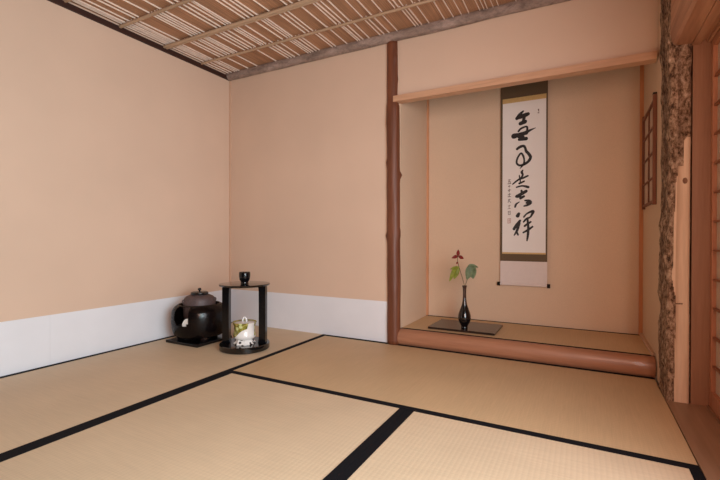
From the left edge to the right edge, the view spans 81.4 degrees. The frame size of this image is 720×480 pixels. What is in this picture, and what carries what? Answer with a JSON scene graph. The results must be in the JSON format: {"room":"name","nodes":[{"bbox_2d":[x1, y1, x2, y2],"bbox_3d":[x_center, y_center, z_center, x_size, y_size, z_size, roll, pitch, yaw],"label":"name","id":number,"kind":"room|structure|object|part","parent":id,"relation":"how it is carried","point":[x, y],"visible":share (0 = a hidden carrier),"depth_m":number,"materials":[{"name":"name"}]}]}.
{"room":"japanese tea room","nodes":[
{"label":"japanese tea room","id":0,"kind":"room"},
{"bbox_2d":[0,0,228,321],"bbox_3d":[-1.782,-0.394,2.184,0.100,2.255,2.870,0,0,28],"label":"wall","id":1,"kind":"structure","parent":0,"point":[114,146],"depth_m":2.51,"materials":[{"name":"beige paint"}]},
{"bbox_2d":[0,290,221,376],"bbox_3d":[-1.738,0.543,2.166,0.002,0.272,2.869,0,0,28],"label":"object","id":2,"kind":"structure","parent":1,"relation":"attached to","point":[34,342],"depth_m":2.41,"materials":[{"name":"paper"}]},
{"bbox_2d":[48,0,227,79],"bbox_3d":[-1.738,-1.306,2.139,0.013,0.034,2.840,0,0,28],"label":"trim","id":3,"kind":"structure","parent":1,"relation":"attached to","point":[73,8],"depth_m":2.67,"materials":[{"name":"brown wood"}]},
{"bbox_2d":[64,0,515,72],"bbox_3d":[-0.422,-1.327,1.453,3.180,0.048,2.870,0,0,28],"label":"ceiling","id":4,"kind":"structure","parent":0,"point":[227,36],"depth_m":2.56,"materials":[{"name":"brown wood"}]},
{"bbox_3d":[-0.170,-1.317,1.892,2.990,0.020,0.024,0,0,28],"label":"rod","id":5,"kind":"part","parent":4,"relation":"part of","materials":[{"name":"brown wood"}]},
{"bbox_3d":[-0.020,-1.317,2.174,2.990,0.021,0.042,0,0,28],"label":"rod","id":6,"kind":"part","parent":4,"relation":"part of","materials":[{"name":"brown wood"}]},
{"bbox_3d":[0.126,-1.321,2.448,2.990,0.017,0.021,0,0,28],"label":"rod","id":7,"kind":"part","parent":4,"relation":"part of","materials":[{"name":"brown wood"}]},
{"bbox_2d":[226,0,569,80],"bbox_3d":[0.208,-1.318,2.719,2.900,0.069,0.068,0,0,28],"label":"log purlin","id":8,"kind":"object","parent":4,"relation":"attached to","point":[516,6],"visible":0.99,"depth_m":2.66,"materials":[{"name":"brown wood"}]},
{"bbox_2d":[399,100,426,327],"bbox_3d":[0.363,-0.395,2.993,0.062,2.255,0.536,0,0,28],"label":"wall","id":9,"kind":"structure","parent":0,"point":[413,126],"depth_m":2.95,"materials":[{"name":"paint"}]},
{"bbox_2d":[231,0,657,333],"bbox_3d":[0.219,-0.394,2.800,3.050,2.255,0.100,0,0,28],"label":"wall","id":10,"kind":"structure","parent":0,"point":[309,140],"depth_m":2.92,"materials":[{"name":"beige paint"}]},
{"bbox_2d":[229,81,230,281],"bbox_3d":[-1.059,-0.447,3.418,0.012,1.696,0.012,0,0,28],"label":"trim","id":11,"kind":"structure","parent":10,"relation":"attached to","point":[229,81],"depth_m":3.41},
{"bbox_2d":[231,289,386,341],"bbox_3d":[-0.440,0.540,3.098,1.411,0.272,0.002,0,0,28],"label":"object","id":12,"kind":"structure","parent":10,"relation":"attached to","point":[343,317],"depth_m":3.03,"materials":[{"name":"paper"}]},
{"bbox_2d":[397,328,655,377],"bbox_3d":[0.855,0.632,2.411,1.391,0.099,0.053,0,0,28],"label":"sill","id":13,"kind":"structure","parent":10,"relation":"attached to","point":[625,363],"depth_m":2.33,"materials":[{"name":"brown wood"}]},
{"bbox_2d":[429,66,639,333],"bbox_3d":[1.164,-0.393,2.914,1.550,2.255,0.080,0,0,28],"label":"wall","id":14,"kind":"structure","parent":0,"point":[594,118],"depth_m":2.78,"materials":[{"name":"paint"}]},
{"bbox_2d":[426,99,428,314],"bbox_3d":[0.519,-0.473,3.204,0.014,2.101,0.014,0,0,28],"label":"trim","id":15,"kind":"structure","parent":14,"relation":"attached to","point":[427,240],"depth_m":3.20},
{"bbox_2d":[497,80,549,287],"bbox_3d":[1.121,-0.450,2.869,0.340,1.543,0.027,0,0,28],"label":"scroll","id":16,"kind":"object","parent":14,"relation":"attached to","point":[524,107],"visible":0.98,"depth_m":2.86,"materials":[{"name":"paper"}]},
{"bbox_2d":[638,65,643,334],"bbox_3d":[1.722,-0.467,2.562,0.020,2.101,0.014,0,0,28],"label":"trim","id":17,"kind":"structure","parent":14,"relation":"attached to","point":[640,327],"depth_m":2.56,"materials":[{"name":"brown wood"}]},
{"bbox_2d":[643,0,661,382],"bbox_3d":[1.610,-0.416,2.254,0.072,2.200,0.664,0,0,28],"label":"wall","id":18,"kind":"structure","parent":0,"point":[652,72],"depth_m":2.17,"materials":[{"name":"paint"}]},
{"bbox_2d":[640,333,654,355],"bbox_3d":[1.600,0.577,2.338,0.016,0.016,0.507,0,0,28],"label":"trim","id":19,"kind":"structure","parent":18,"relation":"attached to","point":[642,336],"depth_m":2.28,"materials":[{"name":"brown wood"}]},
{"bbox_2d":[642,92,656,209],"bbox_3d":[1.574,-0.459,2.283,0.017,0.559,0.444,0,0,28],"label":"lattice screen","id":20,"kind":"object","parent":18,"relation":"attached to","point":[649,121],"visible":1,"depth_m":2.26,"materials":[{"name":"brown wood"}]},
{"bbox_3d":[1.577,-0.197,2.288,0.015,0.012,0.407,0,0,28],"label":"rail","id":21,"kind":"part","parent":20,"relation":"part of","materials":[{"name":"brown wood"}]},
{"bbox_3d":[1.577,-0.702,2.285,0.015,0.012,0.407,0,0,28],"label":"rail","id":22,"kind":"part","parent":20,"relation":"part of","materials":[{"name":"brown wood"}]},
{"bbox_3d":[1.582,-0.450,2.284,0.004,0.495,0.409,0,0,28],"label":"paper pane","id":23,"kind":"part","parent":20,"relation":"part of","materials":[{"name":"beige paper"}]},
{"bbox_2d":[689,40,710,405],"bbox_3d":[1.463,-0.124,1.777,0.110,1.617,0.134,0,0,28],"label":"pillar","id":24,"kind":"structure","parent":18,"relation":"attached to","point":[699,285],"depth_m":1.73,"materials":[{"name":"brown wood"}]},
{"bbox_3d":[-0.175,0.772,1.701,3.400,0.065,3.720,0,0,28],"label":"floor","id":25,"kind":"structure","parent":0,"visible":0},
{"bbox_2d":[0,322,325,457],"bbox_3d":[-1.100,0.706,2.370,0.938,0.056,1.908,0,0,28],"label":"mat","id":26,"kind":"object","parent":25,"relation":"on","point":[38,405],"visible":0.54,"depth_m":2.00,"materials":[{"name":"wicker"}]},
{"bbox_2d":[166,334,231,347],"bbox_3d":[-1.082,0.666,2.825,0.296,0.017,0.296,0,0,28],"label":"board","id":27,"kind":"object","parent":26,"relation":"on","point":[196,343],"visible":0.7,"depth_m":2.73,"materials":[{"name":"black paint"}]},
{"bbox_2d":[171,301,221,341],"bbox_3d":[-1.082,0.541,2.824,0.353,0.233,0.353,0,0,22],"label":"brazier","id":28,"kind":"object","parent":27,"relation":"on","point":[202,323],"visible":0.73,"depth_m":2.69,"materials":[{"name":"black ceramic"}]},
{"bbox_2d":[182,288,216,319],"bbox_3d":[-1.082,0.437,2.824,0.209,0.230,0.209,0,0,28],"label":"kettle","id":29,"kind":"object","parent":28,"relation":"in","point":[196,298],"visible":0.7,"depth_m":2.75,"materials":[{"name":"black paint"}]},
{"bbox_3d":[-1.082,0.356,2.823,0.114,0.020,0.114,0,0,28],"label":"lid","id":30,"kind":"part","parent":29,"relation":"part of","materials":[{"name":"black paint"}]},
{"bbox_2d":[219,281,269,354],"bbox_3d":[-0.723,0.474,2.624,0.310,0.406,0.310,0,0,28],"label":"stand","id":31,"kind":"object","parent":26,"relation":"on","point":[262,343],"visible":0.94,"depth_m":2.60,"materials":[{"name":"black wood"}]},
{"bbox_2d":[232,316,256,345],"bbox_3d":[-0.716,0.557,2.598,0.147,0.167,0.147,0,0,28],"label":"jar","id":32,"kind":"object","parent":31,"relation":"on","point":[244,333],"visible":1,"depth_m":2.55,"materials":[{"name":"ceramic"}]},
{"bbox_3d":[-0.716,0.509,2.598,0.126,0.010,0.126,0,0,28],"label":"lid","id":33,"kind":"part","parent":32,"relation":"part of","materials":[{"name":"white ceramic"}]},
{"bbox_2d":[239,271,249,283],"bbox_3d":[-0.714,0.233,2.592,0.069,0.075,0.069,0,0,28],"label":"caddy","id":34,"kind":"object","parent":31,"relation":"on","point":[244,276],"visible":1,"depth_m":2.57,"materials":[{"name":"black paint"}]},
{"bbox_3d":[-0.714,0.210,2.592,0.069,0.030,0.069,0,0,28],"label":"lid","id":35,"kind":"part","parent":34,"relation":"part of","materials":[{"name":"black paint"}]},
{"bbox_3d":[-0.723,0.659,2.625,0.306,0.036,0.306,0,0,28],"label":"board","id":36,"kind":"part","parent":31,"relation":"part of","materials":[{"name":"black wood"}]},
{"bbox_2d":[0,372,406,479],"bbox_3d":[-0.699,0.714,1.076,0.988,0.056,1.923,0,0,28],"label":"mat","id":37,"kind":"object","parent":25,"relation":"on","point":[226,426],"visible":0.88,"depth_m":1.45,"materials":[{"name":"wicker"}]},
{"bbox_2d":[229,335,700,470],"bbox_3d":[0.392,0.710,2.121,1.926,0.056,0.945,0,0,28],"label":"mat","id":38,"kind":"object","parent":25,"relation":"on","point":[618,413],"visible":0.88,"depth_m":1.92,"materials":[{"name":"wicker"}]},
{"bbox_2d":[386,41,401,344],"bbox_3d":[0.218,-0.310,2.742,0.089,1.978,0.096,0,0,-39],"label":"log post","id":39,"kind":"object","parent":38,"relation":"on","point":[393,234],"visible":0.96,"depth_m":2.71,"materials":[{"name":"red wood"}]},
{"bbox_2d":[393,51,657,103],"bbox_3d":[0.848,-0.909,2.402,1.405,0.038,0.064,0,0,28],"label":"lintel","id":40,"kind":"object","parent":39,"relation":"attached to","point":[648,57],"visible":0.89,"depth_m":2.31,"materials":[{"name":"brown wood"}]},
{"bbox_2d":[335,409,705,479],"bbox_3d":[0.152,0.718,0.622,0.940,0.056,1.923,0,0,28],"label":"mat","id":41,"kind":"object","parent":25,"relation":"on","point":[417,446],"visible":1,"depth_m":1.31,"materials":[{"name":"wicker"}]},
{"bbox_2d":[658,385,719,479],"bbox_3d":[0.823,0.719,0.734,0.136,0.057,2.755,0,0,28],"label":"wooden floorboards","id":42,"kind":"structure","parent":25,"relation":"on","point":[698,426],"depth_m":1.49,"materials":[{"name":"brown wood"}]},
{"bbox_2d":[657,0,691,403],"bbox_3d":[1.393,-0.354,1.862,0.093,2.080,0.250,0,0,28],"label":"pillar","id":43,"kind":"structure","parent":42,"relation":"on","point":[675,61],"depth_m":1.77,"materials":[{"name":"brown wood"}]},
{"bbox_2d":[707,405,719,423],"bbox_3d":[0.865,0.715,0.587,0.076,0.065,2.536,0,0,28],"label":"trim","id":44,"kind":"structure","parent":25,"relation":"on","point":[708,406],"depth_m":1.64,"materials":[{"name":"brown wood"}]},
{"bbox_2d":[709,28,719,417],"bbox_3d":[1.233,-0.071,1.312,0.026,1.498,0.898,0,0,28],"label":"door","id":45,"kind":"structure","parent":44,"relation":"on","point":[714,331],"depth_m":1.68,"materials":[{"name":"brown wood"}]},
{"bbox_3d":[1.236,-0.082,1.311,0.001,1.398,0.840,0,0,28],"label":"paper pane","id":46,"kind":"part","parent":45,"relation":"part of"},
{"bbox_3d":[0.999,0.684,2.664,1.380,0.104,0.525,0,0,28],"label":"floor","id":47,"kind":"structure","parent":0,"visible":0},
{"bbox_2d":[402,315,654,356],"bbox_3d":[0.999,0.606,2.663,1.378,0.051,0.525,0,0,28],"label":"mat","id":48,"kind":"object","parent":47,"relation":"on","point":[549,335],"visible":0.59,"depth_m":2.53,"materials":[{"name":"wicker"}]},
{"bbox_2d":[428,319,502,335],"bbox_3d":[0.700,0.573,2.770,0.422,0.013,0.296,0,0,28],"label":"display board","id":49,"kind":"object","parent":48,"relation":"on","point":[442,324],"visible":0.98,"depth_m":2.72,"materials":[{"name":"brown paint"}]},
{"bbox_2d":[458,285,470,328],"bbox_3d":[0.671,0.429,2.687,0.081,0.274,0.081,0,0,28],"label":"flower vase","id":50,"kind":"object","parent":49,"relation":"on","point":[464,316],"visible":1,"depth_m":2.67,"materials":[{"name":"ceramic"}]},
{"bbox_2d":[449,250,477,285],"bbox_3d":[0.666,0.188,2.682,0.189,0.255,0.036,0,0,-2],"label":"flower","id":51,"kind":"object","parent":50,"relation":"in","point":[470,271],"visible":1,"depth_m":2.68,"materials":[{"name":"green plant"}]},
{"bbox_3d":[0.924,-1.218,0.736,0.129,0.580,2.870,0,0,28],"label":"wall","id":52,"kind":"structure","parent":0,"visible":0},
{"bbox_2d":[670,0,715,45],"bbox_3d":[0.747,-1.073,0.635,0.074,0.530,2.526,0,0,28],"label":"beam","id":53,"kind":"structure","parent":52,"relation":"attached to","point":[687,16],"depth_m":1.59,"materials":[{"name":"brown wood"}]},
{"bbox_2d":[692,0,719,45],"bbox_3d":[0.833,-0.865,0.596,0.114,0.125,2.536,0,0,28],"label":"trim","id":54,"kind":"structure","parent":52,"relation":"attached to","point":[709,28],"depth_m":1.59,"materials":[{"name":"brown wood"}]}
]}

